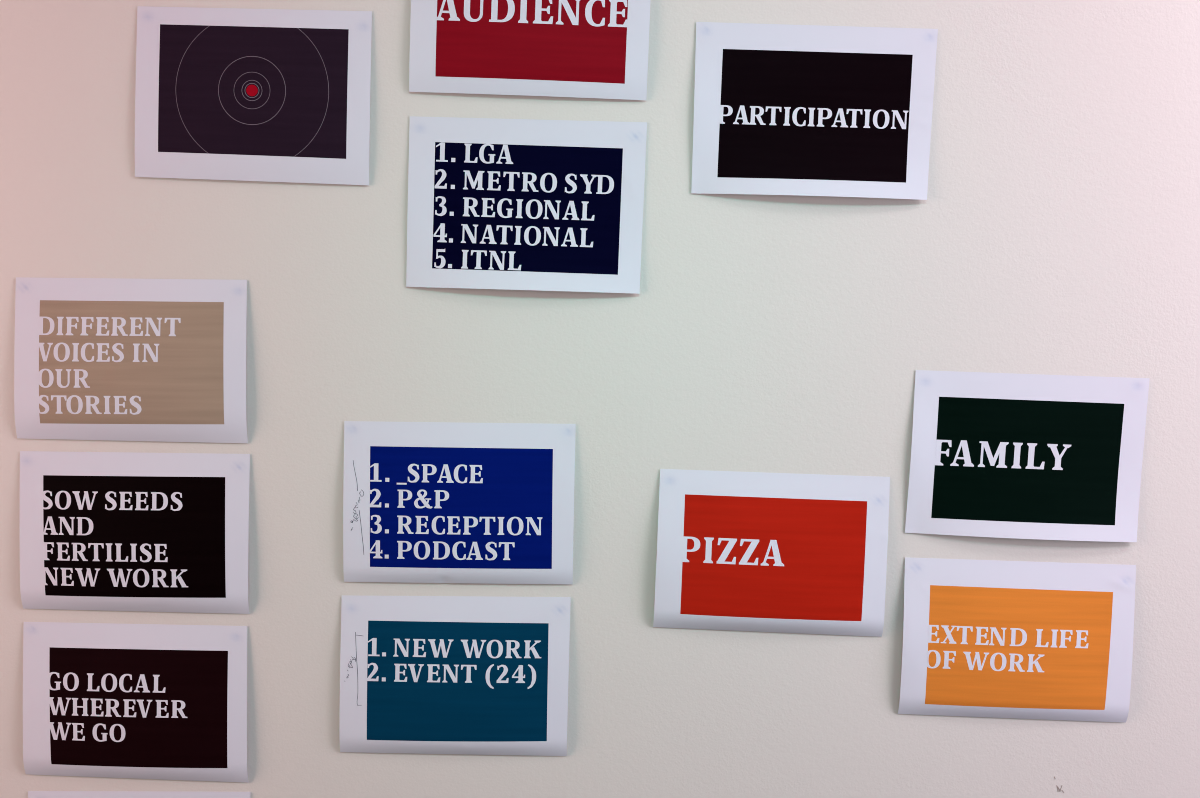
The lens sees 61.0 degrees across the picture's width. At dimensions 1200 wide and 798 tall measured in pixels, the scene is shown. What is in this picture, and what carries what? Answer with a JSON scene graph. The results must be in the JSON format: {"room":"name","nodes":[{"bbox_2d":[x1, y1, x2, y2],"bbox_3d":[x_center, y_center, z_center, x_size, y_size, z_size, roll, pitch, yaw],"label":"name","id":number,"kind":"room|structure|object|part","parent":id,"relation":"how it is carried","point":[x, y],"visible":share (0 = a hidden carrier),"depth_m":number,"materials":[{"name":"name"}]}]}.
{"room":"office","nodes":[
{"label":"office","id":0,"kind":"room"},
{"bbox_2d":[0,0,1199,797],"bbox_3d":[0.014,-0.007,1.364,5.200,2.800,0.120,2,5,1],"label":"wall","id":1,"kind":"structure","parent":0,"point":[1056,231],"depth_m":1.30,"materials":[{"name":"paint"}]},
{"bbox_2d":[14,277,247,442],"bbox_3d":[-0.600,-0.050,1.301,0.299,0.211,0.012,2,5,1],"label":"printed sheet","id":2,"kind":"object","parent":1,"relation":"attached to","point":[115,359],"visible":1,"depth_m":1.30,"materials":[{"name":"white paper"}]},
{"bbox_3d":[-0.598,-0.046,1.300,0.238,0.161,0.009,2,5,1],"label":"printed panel","id":3,"kind":"part","parent":2,"relation":"part of","materials":[{"name":"beige paper"}]},
{"bbox_2d":[20,451,249,613],"bbox_3d":[-0.604,0.173,1.319,0.298,0.212,0.013,2,5,1],"label":"printed sheet","id":4,"kind":"object","parent":1,"relation":"attached to","point":[104,531],"visible":1,"depth_m":1.32,"materials":[{"name":"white paper"}]},
{"bbox_3d":[-0.603,0.178,1.317,0.239,0.161,0.009,2,5,1],"label":"printed panel","id":5,"kind":"part","parent":4,"relation":"part of","materials":[{"name":"black paper"}]},
{"bbox_2d":[23,622,248,782],"bbox_3d":[-0.610,0.399,1.337,0.297,0.211,0.012,2,5,1],"label":"printed sheet","id":6,"kind":"object","parent":1,"relation":"attached to","point":[110,700],"visible":1,"depth_m":1.33,"materials":[{"name":"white paper"}]},
{"bbox_3d":[-0.606,0.405,1.335,0.236,0.158,0.009,2,5,1],"label":"printed panel","id":7,"kind":"part","parent":6,"relation":"part of","materials":[{"name":"black paper"}]},
{"bbox_2d":[28,791,249,797],"bbox_3d":[-0.611,0.625,1.356,0.303,0.218,0.009,2,5,1],"label":"printed sheet","id":8,"kind":"object","parent":1,"relation":"attached to","point":[31,794],"visible":1,"depth_m":1.35,"materials":[{"name":"white paper"}]},
{"bbox_2d":[135,6,371,184],"bbox_3d":[-0.436,-0.380,1.276,0.298,0.214,0.007,2,5,1],"label":"printed sheet","id":9,"kind":"object","parent":1,"relation":"attached to","point":[239,94],"visible":1,"depth_m":1.27,"materials":[{"name":"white paper"}]},
{"bbox_3d":[-0.434,-0.385,1.274,0.238,0.160,0.005,2,5,1],"label":"printed panel","id":10,"kind":"part","parent":9,"relation":"part of","materials":[{"name":"paper"}]},
{"bbox_2d":[339,595,570,755],"bbox_3d":[-0.190,0.362,1.329,0.298,0.217,0.012,2,5,1],"label":"printed sheet","id":11,"kind":"object","parent":1,"relation":"attached to","point":[472,675],"visible":1,"depth_m":1.33,"materials":[{"name":"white paper"}]},
{"bbox_3d":[-0.186,0.369,1.328,0.236,0.161,0.008,2,5,1],"label":"printed panel","id":12,"kind":"part","parent":11,"relation":"part of","materials":[{"name":"teal paper"}]},
{"bbox_2d":[343,421,575,583],"bbox_3d":[-0.182,0.135,1.312,0.298,0.214,0.010,2,5,1],"label":"printed sheet","id":13,"kind":"object","parent":1,"relation":"attached to","point":[424,502],"visible":1,"depth_m":1.31,"materials":[{"name":"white paper"}]},
{"bbox_3d":[-0.179,0.141,1.311,0.237,0.159,0.007,2,5,1],"label":"printed panel","id":14,"kind":"part","parent":13,"relation":"part of","materials":[{"name":"blue paper"}]},
{"bbox_2d":[406,116,646,293],"bbox_3d":[-0.094,-0.244,1.280,0.300,0.214,0.012,2,5,1],"label":"printed sheet","id":15,"kind":"object","parent":1,"relation":"attached to","point":[505,204],"visible":1,"depth_m":1.28,"materials":[{"name":"white paper"}]},
{"bbox_3d":[-0.092,-0.240,1.281,0.237,0.160,0.008,2,5,1],"label":"printed panel","id":16,"kind":"part","parent":15,"relation":"part of","materials":[{"name":"paper"}]},
{"bbox_2d":[409,0,650,99],"bbox_3d":[-0.086,-0.483,1.262,0.299,0.214,0.009,2,5,1],"label":"printed sheet","id":17,"kind":"object","parent":1,"relation":"attached to","point":[553,48],"visible":1,"depth_m":1.26,"materials":[{"name":"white paper"}]},
{"bbox_3d":[-0.084,-0.475,1.261,0.238,0.161,0.007,2,5,1],"label":"printed panel","id":18,"kind":"part","parent":17,"relation":"part of","materials":[{"name":"red paper"}]},
{"bbox_2d":[653,469,889,636],"bbox_3d":[0.220,0.200,1.310,0.298,0.212,0.014,2,5,1],"label":"printed sheet","id":19,"kind":"object","parent":1,"relation":"attached to","point":[737,551],"visible":1,"depth_m":1.31,"materials":[{"name":"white paper"}]},
{"bbox_3d":[0.223,0.204,1.308,0.235,0.157,0.010,2,5,1],"label":"printed panel","id":20,"kind":"part","parent":19,"relation":"part of","materials":[{"name":"red paper"}]},
{"bbox_2d":[691,22,937,199],"bbox_3d":[0.266,-0.358,1.266,0.299,0.212,0.013,2,5,1],"label":"printed sheet","id":21,"kind":"object","parent":1,"relation":"attached to","point":[780,109],"visible":1,"depth_m":1.27,"materials":[{"name":"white paper"}]},
{"bbox_3d":[0.268,-0.352,1.267,0.237,0.159,0.008,2,5,1],"label":"printed panel","id":22,"kind":"part","parent":21,"relation":"part of","materials":[{"name":"black paper"}]},
{"bbox_2d":[898,557,1135,722],"bbox_3d":[0.539,0.313,1.316,0.297,0.210,0.013,2,5,1],"label":"printed sheet","id":23,"kind":"object","parent":1,"relation":"attached to","point":[982,638],"visible":1,"depth_m":1.31,"materials":[{"name":"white paper"}]},
{"bbox_3d":[0.541,0.322,1.315,0.236,0.156,0.009,2,5,1],"label":"printed panel","id":24,"kind":"part","parent":23,"relation":"part of","materials":[{"name":"orange paper"}]},
{"bbox_2d":[905,370,1149,541],"bbox_3d":[0.545,0.073,1.297,0.299,0.212,0.012,2,5,1],"label":"printed sheet","id":25,"kind":"object","parent":1,"relation":"attached to","point":[996,455],"visible":1,"depth_m":1.30,"materials":[{"name":"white paper"}]},
{"bbox_3d":[0.546,0.079,1.298,0.238,0.158,0.008,2,5,1],"label":"printed panel","id":26,"kind":"part","parent":25,"relation":"part of","materials":[{"name":"paper"}]}
]}

